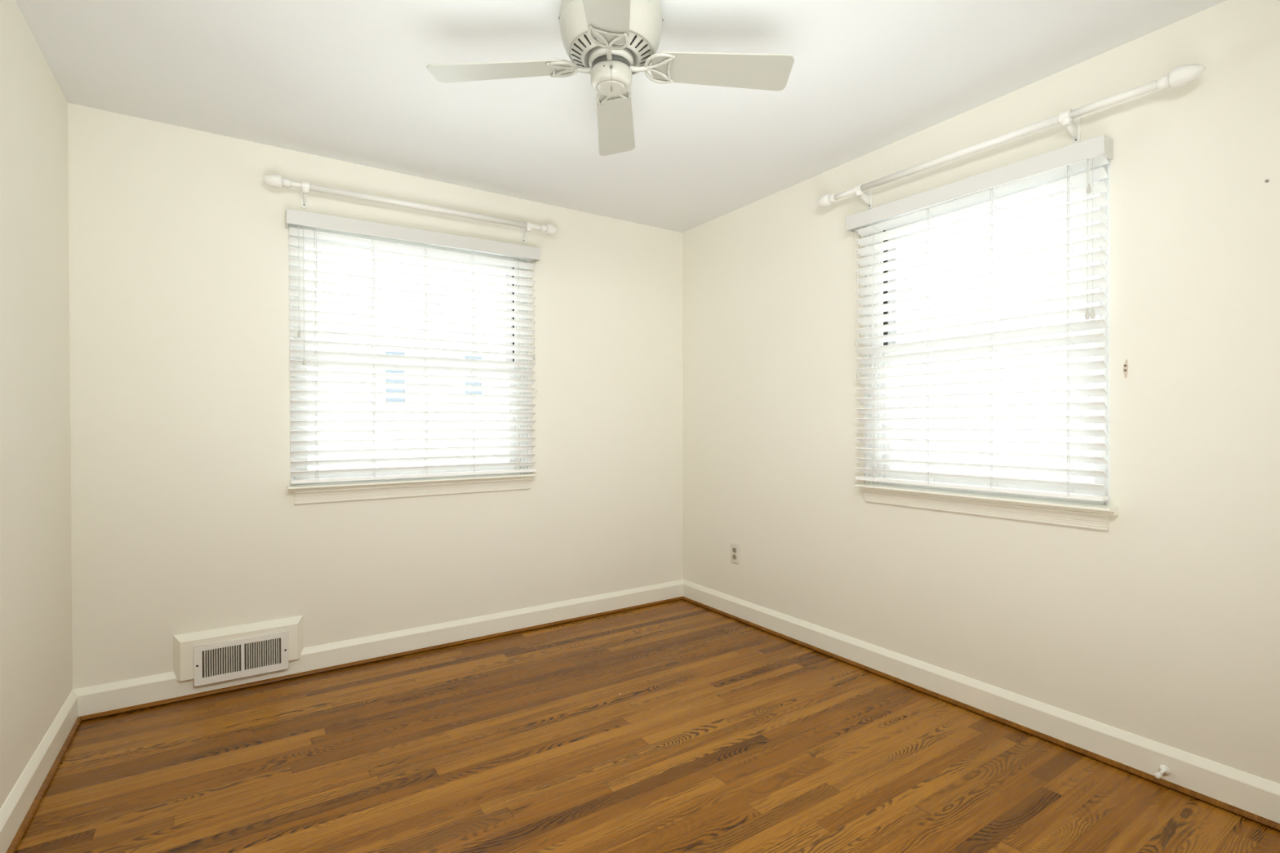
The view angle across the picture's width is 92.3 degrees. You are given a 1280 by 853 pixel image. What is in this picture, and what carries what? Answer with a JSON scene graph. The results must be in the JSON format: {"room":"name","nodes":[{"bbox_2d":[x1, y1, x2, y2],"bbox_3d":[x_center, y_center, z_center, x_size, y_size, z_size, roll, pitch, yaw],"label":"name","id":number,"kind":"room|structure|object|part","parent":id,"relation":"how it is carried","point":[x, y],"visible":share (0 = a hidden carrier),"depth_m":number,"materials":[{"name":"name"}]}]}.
{"room":"empty bedroom","nodes":[
{"label":"empty bedroom","id":0,"kind":"room"},
{"bbox_2d":[0,0,72,808],"bbox_3d":[-1.317,-0.049,0.857,0.180,2.680,3.640,0,0,-34],"label":"wall","id":1,"kind":"structure","parent":0,"point":[36,654],"depth_m":1.95,"materials":[{"name":"beige paint"}]},
{"bbox_2d":[0,689,77,852],"bbox_3d":[-1.280,1.107,0.993,0.018,0.126,3.460,0,0,-34],"label":"baseboard","id":2,"kind":"structure","parent":1,"relation":"attached to","point":[13,811],"depth_m":1.91,"materials":[{"name":"white wood"}]},
{"bbox_2d":[5,716,81,852],"bbox_3d":[-1.262,1.160,0.994,0.014,0.019,3.442,0,0,-34],"label":"trim","id":3,"kind":"structure","parent":1,"relation":"attached to","point":[22,828],"depth_m":1.94,"materials":[{"name":"brown wood"}]},
{"bbox_2d":[67,102,683,689],"bbox_3d":[-1.031,-0.063,3.339,3.400,2.680,0.180,0,0,-34],"label":"wall","id":4,"kind":"structure","parent":0,"point":[184,518],"depth_m":2.80,"materials":[{"name":"beige paint"}]},
{"bbox_2d":[173,615,303,681],"bbox_3d":[-1.766,0.978,2.723,0.485,0.188,0.038,0,0,-34],"label":"trim","id":5,"kind":"structure","parent":4,"relation":"attached to","point":[184,644],"depth_m":2.69,"materials":[{"name":"white wood"}]},
{"bbox_2d":[193,631,288,687],"bbox_3d":[-1.749,1.020,2.705,0.350,0.173,0.012,0,0,-34],"label":"air vent","id":6,"kind":"object","parent":4,"relation":"attached to","point":[223,661],"visible":1,"depth_m":2.70,"materials":[{"name":"white metal"}]},
{"bbox_2d":[73,579,683,716],"bbox_3d":[-0.972,1.094,3.263,3.040,0.126,0.018,0,0,-34],"label":"baseboard","id":7,"kind":"structure","parent":4,"relation":"attached to","point":[100,698],"depth_m":3.06,"materials":[{"name":"white wood"}]},
{"bbox_2d":[78,596,682,721],"bbox_3d":[-0.963,1.147,3.250,3.004,0.019,0.014,0,0,-34],"label":"trim","id":8,"kind":"structure","parent":4,"relation":"attached to","point":[113,712],"depth_m":2.95,"materials":[{"name":"brown wood"}]},
{"bbox_2d":[288,223,531,485],"bbox_3d":[-1.169,-0.330,3.246,1.199,1.243,0.171,0,0,-34],"label":"window","id":9,"kind":"structure","parent":4,"relation":"in","point":[295,357],"depth_m":3.19,"materials":[{"name":"white plastic"}]},
{"bbox_3d":[-1.202,-0.613,3.262,1.085,0.616,0.032,0,0,-34],"label":"sash","id":10,"kind":"part","parent":9,"relation":"part of","materials":[{"name":"white glass"}]},
{"bbox_3d":[-1.175,-0.041,3.227,1.085,0.604,0.036,0,0,-34],"label":"sash","id":11,"kind":"part","parent":9,"relation":"part of","materials":[{"name":"white plastic"}]},
{"bbox_2d":[284,208,540,484],"bbox_3d":[-1.093,-0.370,3.140,1.241,1.256,0.079,0,0,-34],"label":"window blind","id":12,"kind":"object","parent":9,"relation":"attached to","point":[296,217],"visible":1,"depth_m":3.09,"materials":[{"name":"white plastic"}]},
{"bbox_3d":[-1.556,-0.689,2.801,0.003,0.508,0.002,0,0,35],"label":"pull cord","id":13,"kind":"part","parent":12,"relation":"part of","materials":[{"name":"white fabric"}]},
{"bbox_3d":[-1.539,-0.626,2.812,0.003,0.634,0.002,0,0,35],"label":"pull cord","id":14,"kind":"part","parent":12,"relation":"part of","materials":[{"name":"white fabric"}]},
{"bbox_3d":[-1.513,-0.343,2.868,0.008,1.187,0.053,0,0,-34],"label":"ladder cord","id":15,"kind":"part","parent":12,"relation":"part of","materials":[{"name":"white fabric"}]},
{"bbox_3d":[-1.307,-0.344,3.005,0.008,1.187,0.053,0,0,-34],"label":"ladder cord","id":16,"kind":"part","parent":12,"relation":"part of","materials":[{"name":"white fabric"}]},
{"bbox_3d":[-1.097,0.250,3.146,1.205,0.016,0.050,0,0,-34],"label":"rail","id":17,"kind":"part","parent":12,"relation":"part of","materials":[{"name":"white plastic"}]},
{"bbox_3d":[-1.100,-0.345,3.142,0.008,1.187,0.053,0,0,-34],"label":"ladder cord","id":18,"kind":"part","parent":12,"relation":"part of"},
{"bbox_3d":[-1.103,-0.963,3.141,1.205,0.044,0.054,0,0,-34],"label":"head rail","id":19,"kind":"part","parent":12,"relation":"part of","materials":[{"name":"white plastic"}]},
{"bbox_3d":[-0.896,-0.347,3.277,0.008,1.187,0.053,0,0,-34],"label":"ladder cord","id":20,"kind":"part","parent":12,"relation":"part of","materials":[{"name":"white fabric"}]},
{"bbox_3d":[-0.685,-0.348,3.417,0.008,1.187,0.053,0,0,-34],"label":"ladder cord","id":21,"kind":"part","parent":12,"relation":"part of","materials":[{"name":"white fabric"}]},
{"bbox_2d":[262,173,558,243],"bbox_3d":[-1.080,-1.081,3.129,1.440,0.119,0.109,0,0,-34],"label":"curtain rod","id":22,"kind":"object","parent":4,"relation":"attached to","point":[274,180],"visible":1,"depth_m":3.01,"materials":[{"name":"white metal"}]},
{"bbox_2d":[287,473,537,504],"bbox_3d":[-1.108,0.314,3.145,1.208,0.087,0.100,0,0,-34],"label":"window sill","id":23,"kind":"structure","parent":4,"relation":"attached to","point":[358,491],"depth_m":3.10,"materials":[{"name":"white wood"}]},
{"bbox_2d":[15,0,1226,232],"bbox_3d":[-0.029,-1.339,1.815,3.040,0.120,3.460,0,0,-34],"label":"ceiling","id":24,"kind":"structure","parent":0,"point":[349,81],"depth_m":2.27,"materials":[{"name":"paint"}]},
{"bbox_2d":[426,0,794,155],"bbox_3d":[-0.086,-1.117,1.821,0.829,0.322,0.829,0,0,45],"label":"ceiling fan","id":25,"kind":"object","parent":24,"relation":"hanging from","point":[612,42],"visible":1,"depth_m":1.79,"materials":[{"name":"white metal"}]},
{"bbox_3d":[-0.409,-1.056,1.820,0.413,0.006,0.140,-3,12,0],"label":"blade","id":26,"kind":"part","parent":25,"relation":"part of","materials":[{"name":"white wood"}]},
{"bbox_3d":[-0.084,-1.055,1.497,0.140,0.006,0.413,11,3,-1],"label":"blade","id":27,"kind":"part","parent":25,"relation":"part of","materials":[{"name":"white wood"}]},
{"bbox_3d":[-0.082,-0.995,1.756,0.010,0.079,0.010,0,0,-3],"label":"pull chain","id":28,"kind":"part","parent":25,"relation":"part of","materials":[{"name":"metal"}]},
{"bbox_3d":[-0.086,-1.058,2.145,0.140,0.006,0.413,-12,-3,-1],"label":"blade","id":29,"kind":"part","parent":25,"relation":"part of","materials":[{"name":"white wood"}]},
{"bbox_3d":[0.239,-1.058,1.822,0.413,0.006,0.140,3,-11,0],"label":"blade","id":30,"kind":"part","parent":25,"relation":"part of","materials":[{"name":"white wood"}]},
{"bbox_2d":[14,599,1279,852],"bbox_3d":[-0.020,1.221,1.829,3.400,0.120,3.820,0,0,-34],"label":"floor","id":31,"kind":"structure","parent":0,"point":[722,734],"depth_m":2.09,"materials":[{"name":"brown wood"}]},
{"bbox_2d":[682,0,1279,783],"bbox_3d":[1.367,-0.068,2.637,0.180,2.680,3.640,0,0,-34],"label":"wall","id":32,"kind":"structure","parent":0,"point":[1162,625],"depth_m":2.12,"materials":[{"name":"beige paint"}]},
{"bbox_2d":[730,542,739,564],"bbox_3d":[0.567,0.761,3.680,0.008,0.116,0.074,0,0,-34],"label":"electrical outlet","id":33,"kind":"object","parent":32,"relation":"attached to","point":[735,548],"visible":1,"depth_m":3.67,"materials":[{"name":"plastic"}]},
{"bbox_2d":[682,579,1279,823],"bbox_3d":[1.239,1.089,2.663,0.018,0.126,3.460,0,0,-34],"label":"baseboard","id":34,"kind":"structure","parent":32,"relation":"attached to","point":[1256,795],"depth_m":2.29,"materials":[{"name":"white wood"}]},
{"bbox_2d":[1154,764,1170,778],"bbox_3d":[1.657,1.103,1.954,0.068,0.030,0.030,0,0,-34],"label":"door stop","id":35,"kind":"object","parent":34,"relation":"attached to","point":[1163,770],"visible":1,"depth_m":1.96,"materials":[{"name":"white plastic"}]},
{"bbox_3d":[1.663,1.102,1.959,0.052,0.030,0.030,0,0,-34],"label":"post","id":36,"kind":"part","parent":35,"relation":"part of","materials":[{"name":"white ceramic"}]},
{"bbox_2d":[682,596,1279,831],"bbox_3d":[1.231,1.143,2.647,0.014,0.019,3.442,0,0,-34],"label":"trim","id":37,"kind":"structure","parent":32,"relation":"attached to","point":[1268,823],"depth_m":2.28,"materials":[{"name":"brown wood"}]},
{"bbox_2d":[853,483,1119,531],"bbox_3d":[1.323,0.315,2.489,0.100,0.084,1.006,0,0,-34],"label":"window sill","id":38,"kind":"structure","parent":32,"relation":"attached to","point":[1082,515],"depth_m":2.39,"materials":[{"name":"white wood"}]},
{"bbox_2d":[864,158,1110,506],"bbox_3d":[1.412,-0.335,2.564,0.171,1.243,0.985,0,0,-34],"label":"window","id":39,"kind":"structure","parent":32,"relation":"in","point":[1106,358],"depth_m":2.45,"materials":[{"name":"white plastic"}]},
{"bbox_2d":[845,134,1113,501],"bbox_3d":[1.296,-0.370,2.505,0.079,1.246,1.037,0,0,-34],"label":"window blind","id":40,"kind":"object","parent":39,"relation":"attached to","point":[1091,153],"visible":1,"depth_m":2.39,"materials":[{"name":"white plastic"}]},
{"bbox_3d":[1.013,-0.673,2.884,0.002,0.536,0.003,0,0,35],"label":"pull cord","id":41,"kind":"part","parent":40,"relation":"part of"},
{"bbox_3d":[1.089,-0.346,2.826,0.053,1.176,0.008,0,0,-34],"label":"ladder cord","id":42,"kind":"part","parent":40,"relation":"part of","materials":[{"name":"white fabric"}]},
{"bbox_3d":[1.306,-0.957,2.496,0.054,0.044,0.990,0,0,-34],"label":"head rail","id":43,"kind":"part","parent":40,"relation":"part of","materials":[{"name":"white plastic"}]},
{"bbox_3d":[1.235,-0.346,2.606,0.053,1.176,0.008,0,0,-34],"label":"ladder cord","id":44,"kind":"part","parent":40,"relation":"part of","materials":[{"name":"white fabric"}]},
{"bbox_3d":[1.309,0.244,2.501,0.050,0.016,0.990,0,0,-34],"label":"rail","id":45,"kind":"part","parent":40,"relation":"part of","materials":[{"name":"white plastic"}]},
{"bbox_3d":[1.380,-0.345,2.388,0.053,1.176,0.008,0,0,-34],"label":"ladder cord","id":46,"kind":"part","parent":40,"relation":"part of","materials":[{"name":"white fabric"}]},
{"bbox_3d":[1.524,-0.344,2.170,0.053,1.176,0.008,0,0,-34],"label":"ladder cord","id":47,"kind":"part","parent":40,"relation":"part of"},
{"bbox_3d":[1.529,-0.666,2.099,0.002,0.545,0.003,0,0,35],"label":"pull cord","id":48,"kind":"part","parent":40,"relation":"part of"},
{"bbox_3d":[1.530,-0.881,2.095,0.002,0.116,0.003,0,0,35],"label":"pull cord","id":49,"kind":"part","parent":40,"relation":"part of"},
{"bbox_3d":[1.539,-0.666,2.088,0.002,0.545,0.003,0,0,35],"label":"pull cord","id":50,"kind":"part","parent":40,"relation":"part of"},
{"bbox_3d":[1.411,-0.046,2.545,0.036,0.604,0.888,0,0,-34],"label":"sash","id":51,"kind":"part","parent":39,"relation":"part of","materials":[{"name":"white plastic"}]},
{"bbox_3d":[1.447,-0.619,2.567,0.032,0.616,0.888,0,0,-34],"label":"sash","id":52,"kind":"part","parent":39,"relation":"part of","materials":[{"name":"white glass"}]},
{"bbox_2d":[816,63,1205,208],"bbox_3d":[1.304,-1.068,2.458,0.109,0.129,1.464,0,0,-34],"label":"curtain rod","id":53,"kind":"object","parent":32,"relation":"attached to","point":[1180,76],"visible":0.98,"depth_m":2.18,"materials":[{"name":"white metal"}]},
{"bbox_2d":[1123,358,1128,377],"bbox_3d":[1.634,-0.196,2.067,0.002,0.065,0.015,0,0,-34],"label":"scar","id":54,"kind":"object","parent":32,"relation":"attached to","point":[1125,365],"visible":1,"depth_m":2.07,"materials":[{"name":"paint"}]},
{"label":"outside","id":55,"kind":"structure","parent":0,"visible":0},
{"bbox_2d":[906,455,1089,482],"bbox_3d":[-2.469,2.236,8.283,80.000,0.200,90.000,0,0,-34],"label":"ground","id":56,"kind":"structure","parent":55,"point":[907,455],"depth_m":29.33,"materials":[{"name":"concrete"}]},
{"bbox_2d":[305,247,506,470],"bbox_3d":[-7.971,-2.213,21.420,9.600,8.600,6.600,0,0,-34],"label":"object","id":57,"kind":"structure","parent":56,"relation":"on","point":[308,368],"depth_m":18.31,"materials":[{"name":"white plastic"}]},
{"bbox_3d":[-7.280,-1.549,18.268,0.550,1.650,0.018,0,0,-34],"label":"pane","id":58,"kind":"part","parent":57,"relation":"part of","materials":[{"name":"clear glass"}]},
{"bbox_3d":[-5.313,-1.633,19.571,0.550,1.550,0.018,0,0,-34],"label":"pane","id":59,"kind":"part","parent":57,"relation":"part of","materials":[{"name":"clear glass"}]},
{"bbox_2d":[896,440,1093,482],"bbox_3d":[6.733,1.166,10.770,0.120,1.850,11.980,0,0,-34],"label":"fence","id":60,"kind":"object","parent":56,"relation":"on","point":[948,448],"visible":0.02,"depth_m":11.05,"materials":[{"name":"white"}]},
{"bbox_3d":[6.819,1.166,10.659,0.100,1.850,0.100,0,0,-34],"label":"post","id":61,"kind":"part","parent":60,"relation":"part of","materials":[{"name":"white"}]}
]}

